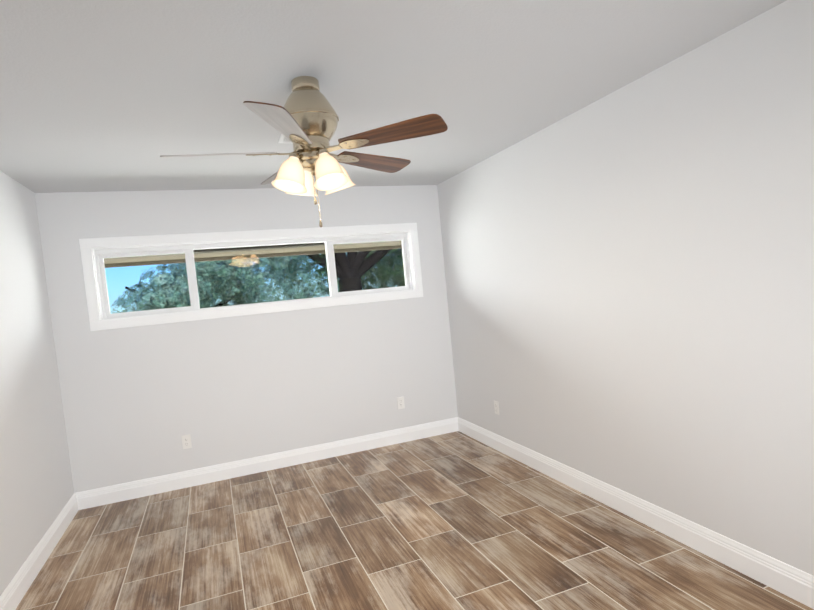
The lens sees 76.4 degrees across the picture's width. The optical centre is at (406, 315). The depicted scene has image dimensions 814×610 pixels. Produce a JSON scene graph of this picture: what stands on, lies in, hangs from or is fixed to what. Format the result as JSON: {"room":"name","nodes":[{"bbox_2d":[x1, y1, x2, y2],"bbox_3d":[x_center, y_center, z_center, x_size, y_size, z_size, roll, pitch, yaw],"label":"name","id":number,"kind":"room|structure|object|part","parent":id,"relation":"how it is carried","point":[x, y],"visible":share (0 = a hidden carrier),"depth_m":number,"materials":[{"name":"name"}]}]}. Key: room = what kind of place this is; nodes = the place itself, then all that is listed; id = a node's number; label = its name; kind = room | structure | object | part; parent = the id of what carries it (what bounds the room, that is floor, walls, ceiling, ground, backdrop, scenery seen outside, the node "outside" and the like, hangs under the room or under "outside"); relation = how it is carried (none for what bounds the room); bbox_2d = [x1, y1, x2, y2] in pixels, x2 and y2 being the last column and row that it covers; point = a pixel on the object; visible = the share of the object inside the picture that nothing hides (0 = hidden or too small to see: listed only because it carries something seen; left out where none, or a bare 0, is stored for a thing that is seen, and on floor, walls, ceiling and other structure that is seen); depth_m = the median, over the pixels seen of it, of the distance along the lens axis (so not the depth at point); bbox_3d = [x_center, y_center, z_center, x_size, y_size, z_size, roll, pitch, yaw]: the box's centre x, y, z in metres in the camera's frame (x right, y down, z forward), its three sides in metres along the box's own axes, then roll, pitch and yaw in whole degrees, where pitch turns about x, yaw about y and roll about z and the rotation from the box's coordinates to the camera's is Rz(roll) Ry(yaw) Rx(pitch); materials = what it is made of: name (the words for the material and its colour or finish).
{"room":"empty bedroom","nodes":[
{"label":"empty bedroom","id":0,"kind":"room"},
{"bbox_2d":[0,171,73,595],"bbox_3d":[-1.808,0.351,1.458,0.160,2.440,5.580,-7,3,-21],"label":"wall","id":1,"kind":"structure","parent":0,"point":[36,488],"depth_m":3.29,"materials":[{"name":"white paint"}]},
{"bbox_2d":[0,492,79,609],"bbox_3d":[-1.617,1.487,1.552,0.017,0.136,5.260,-7,3,-21],"label":"baseboard","id":2,"kind":"structure","parent":1,"relation":"attached to","point":[13,594],"depth_m":3.08,"materials":[{"name":"white wood"}]},
{"bbox_2d":[35,185,457,492],"bbox_3d":[-1.162,0.117,4.604,3.320,2.440,0.160,-7,3,-21],"label":"wall","id":3,"kind":"structure","parent":0,"point":[138,402],"depth_m":4.41,"materials":[{"name":"white paint"}]},
{"bbox_2d":[181,434,191,448],"bbox_3d":[-1.823,1.048,4.278,0.070,0.114,0.007,-7,3,-21],"label":"electrical outlet","id":4,"kind":"object","parent":3,"relation":"attached to","point":[186,442],"visible":1,"depth_m":4.28,"materials":[{"name":"white plastic"}]},
{"bbox_2d":[79,223,422,330],"bbox_3d":[-1.204,-0.383,4.550,2.810,0.715,0.144,-7,3,-21],"label":"window","id":5,"kind":"structure","parent":3,"relation":"in","point":[87,245],"depth_m":4.39,"materials":[{"name":"white plastic"}]},
{"bbox_3d":[-1.213,-0.369,4.578,2.600,0.500,0.025,-7,3,-21],"label":"window sash","id":6,"kind":"part","parent":5,"relation":"part of","materials":[{"name":"white plastic"}]},
{"label":"glass","id":7,"kind":"part","parent":5,"relation":"part of","materials":[{"name":"clear glass"}]},
{"bbox_2d":[104,241,401,267],"bbox_3d":[-1.435,-0.791,5.045,7.320,0.390,0.890,-7,3,-21],"label":"roof eave","id":8,"kind":"object","parent":3,"relation":"attached to","point":[167,259],"depth_m":5.26,"materials":[{"name":"brown paint"}]},
{"bbox_2d":[104,240,400,258],"bbox_3d":[-1.288,-0.616,4.713,7.320,0.021,0.160,-7,3,-21],"label":"frieze","id":9,"kind":"object","parent":8,"relation":"attached to","point":[259,248],"depth_m":4.64,"materials":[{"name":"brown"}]},
{"bbox_2d":[80,417,455,509],"bbox_3d":[-1.017,1.264,4.586,3.270,0.136,0.017,-7,3,-21],"label":"baseboard","id":10,"kind":"structure","parent":3,"relation":"attached to","point":[96,497],"depth_m":4.47,"materials":[{"name":"white wood"}]},
{"bbox_2d":[397,397,404,408],"bbox_3d":[-0.059,0.841,4.951,0.070,0.114,0.007,-7,3,-21],"label":"electrical outlet","id":11,"kind":"object","parent":3,"relation":"attached to","point":[400,402],"visible":1,"depth_m":4.95,"materials":[{"name":"white plastic"}]},
{"bbox_2d":[0,0,786,192],"bbox_3d":[-0.313,-1.123,2.004,3.640,0.150,5.580,-7,3,-21],"label":"ceiling","id":12,"kind":"structure","parent":0,"point":[107,95],"depth_m":2.28,"materials":[{"name":"grey paint"}]},
{"bbox_2d":[278,134,291,142],"bbox_3d":[-0.666,-1.068,3.058,0.150,0.008,0.330,-7,3,-21],"label":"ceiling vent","id":13,"kind":"object","parent":12,"relation":"in","point":[283,139],"visible":0.15,"depth_m":3.13,"materials":[{"name":"white"}]},
{"bbox_2d":[160,76,447,226],"bbox_3d":[-0.460,-0.723,2.352,1.211,0.655,1.218,-7,3,-21],"label":"ceiling fan","id":14,"kind":"object","parent":12,"relation":"hanging from","point":[304,120],"visible":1,"depth_m":2.24,"materials":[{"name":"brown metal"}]},
{"bbox_3d":[-0.816,-0.700,2.263,0.482,0.040,0.175,-7,3,-21],"label":"blade","id":15,"kind":"part","parent":14,"relation":"part of","materials":[{"name":"brown wood"}]},
{"bbox_3d":[-0.469,-0.715,1.944,0.298,0.040,0.462,-7,3,-21],"label":"blade","id":16,"kind":"part","parent":14,"relation":"part of","materials":[{"name":"brown wood"}]},
{"bbox_3d":[-0.439,-0.842,2.335,0.270,0.420,0.270,-7,3,-21],"label":"motor","id":17,"kind":"part","parent":14,"relation":"part of","materials":[{"name":"silver metal"}]},
{"bbox_3d":[-0.173,-0.782,2.645,0.458,0.040,0.310,-7,3,-21],"label":"blade","id":18,"kind":"part","parent":14,"relation":"part of","materials":[{"name":"brown wood"}]},
{"bbox_3d":[-0.061,-0.767,2.183,0.403,0.040,0.394,-7,3,-21],"label":"blade","id":19,"kind":"part","parent":14,"relation":"part of","materials":[{"name":"brown wood"}]},
{"bbox_2d":[16,431,813,609],"bbox_3d":[-0.072,1.427,2.143,3.640,0.100,5.580,-7,3,-21],"label":"floor","id":20,"kind":"structure","parent":0,"point":[457,520],"depth_m":2.99,"materials":[{"name":"tile"}]},
{"bbox_2d":[437,0,813,575],"bbox_3d":[1.425,-0.022,2.691,0.160,2.440,5.580,-7,3,-21],"label":"wall","id":21,"kind":"structure","parent":0,"point":[629,272],"depth_m":2.65,"materials":[{"name":"white paint"}]},
{"bbox_2d":[494,401,498,414],"bbox_3d":[0.766,0.793,4.429,0.007,0.114,0.070,-7,3,-21],"label":"electrical outlet","id":22,"kind":"object","parent":21,"relation":"attached to","point":[496,406],"visible":1,"depth_m":4.42,"materials":[{"name":"white plastic"}]},
{"bbox_2d":[456,417,813,608],"bbox_3d":[1.451,1.133,2.722,0.017,0.136,5.260,-7,3,-21],"label":"baseboard","id":23,"kind":"structure","parent":21,"relation":"attached to","point":[792,582],"depth_m":2.78,"materials":[{"name":"white wood"}]},
{"label":"outside","id":24,"kind":"structure","parent":0,"visible":0},
{"label":"ground","id":25,"kind":"structure","parent":24,"visible":0},
{"bbox_2d":[111,255,326,312],"bbox_3d":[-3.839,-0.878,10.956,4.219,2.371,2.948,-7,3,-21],"label":"tree","id":26,"kind":"object","parent":25,"relation":"on","point":[228,269],"depth_m":10.17,"materials":[{"name":"green plant"}]},
{"bbox_2d":[307,249,391,291],"bbox_3d":[-0.852,-1.832,13.579,7.138,5.934,3.201,-7,3,-21],"label":"trunk","id":27,"kind":"object","parent":25,"relation":"on","point":[343,268],"depth_m":12.60,"materials":[{"name":"black plant"}]},
{"bbox_2d":[254,249,404,301],"bbox_3d":[-0.152,-3.569,16.035,10.030,7.216,8.396,-7,3,-21],"label":"oak tree","id":28,"kind":"object","parent":27,"relation":"attached to","point":[393,269],"depth_m":14.63,"materials":[{"name":"green plant"}]}
]}

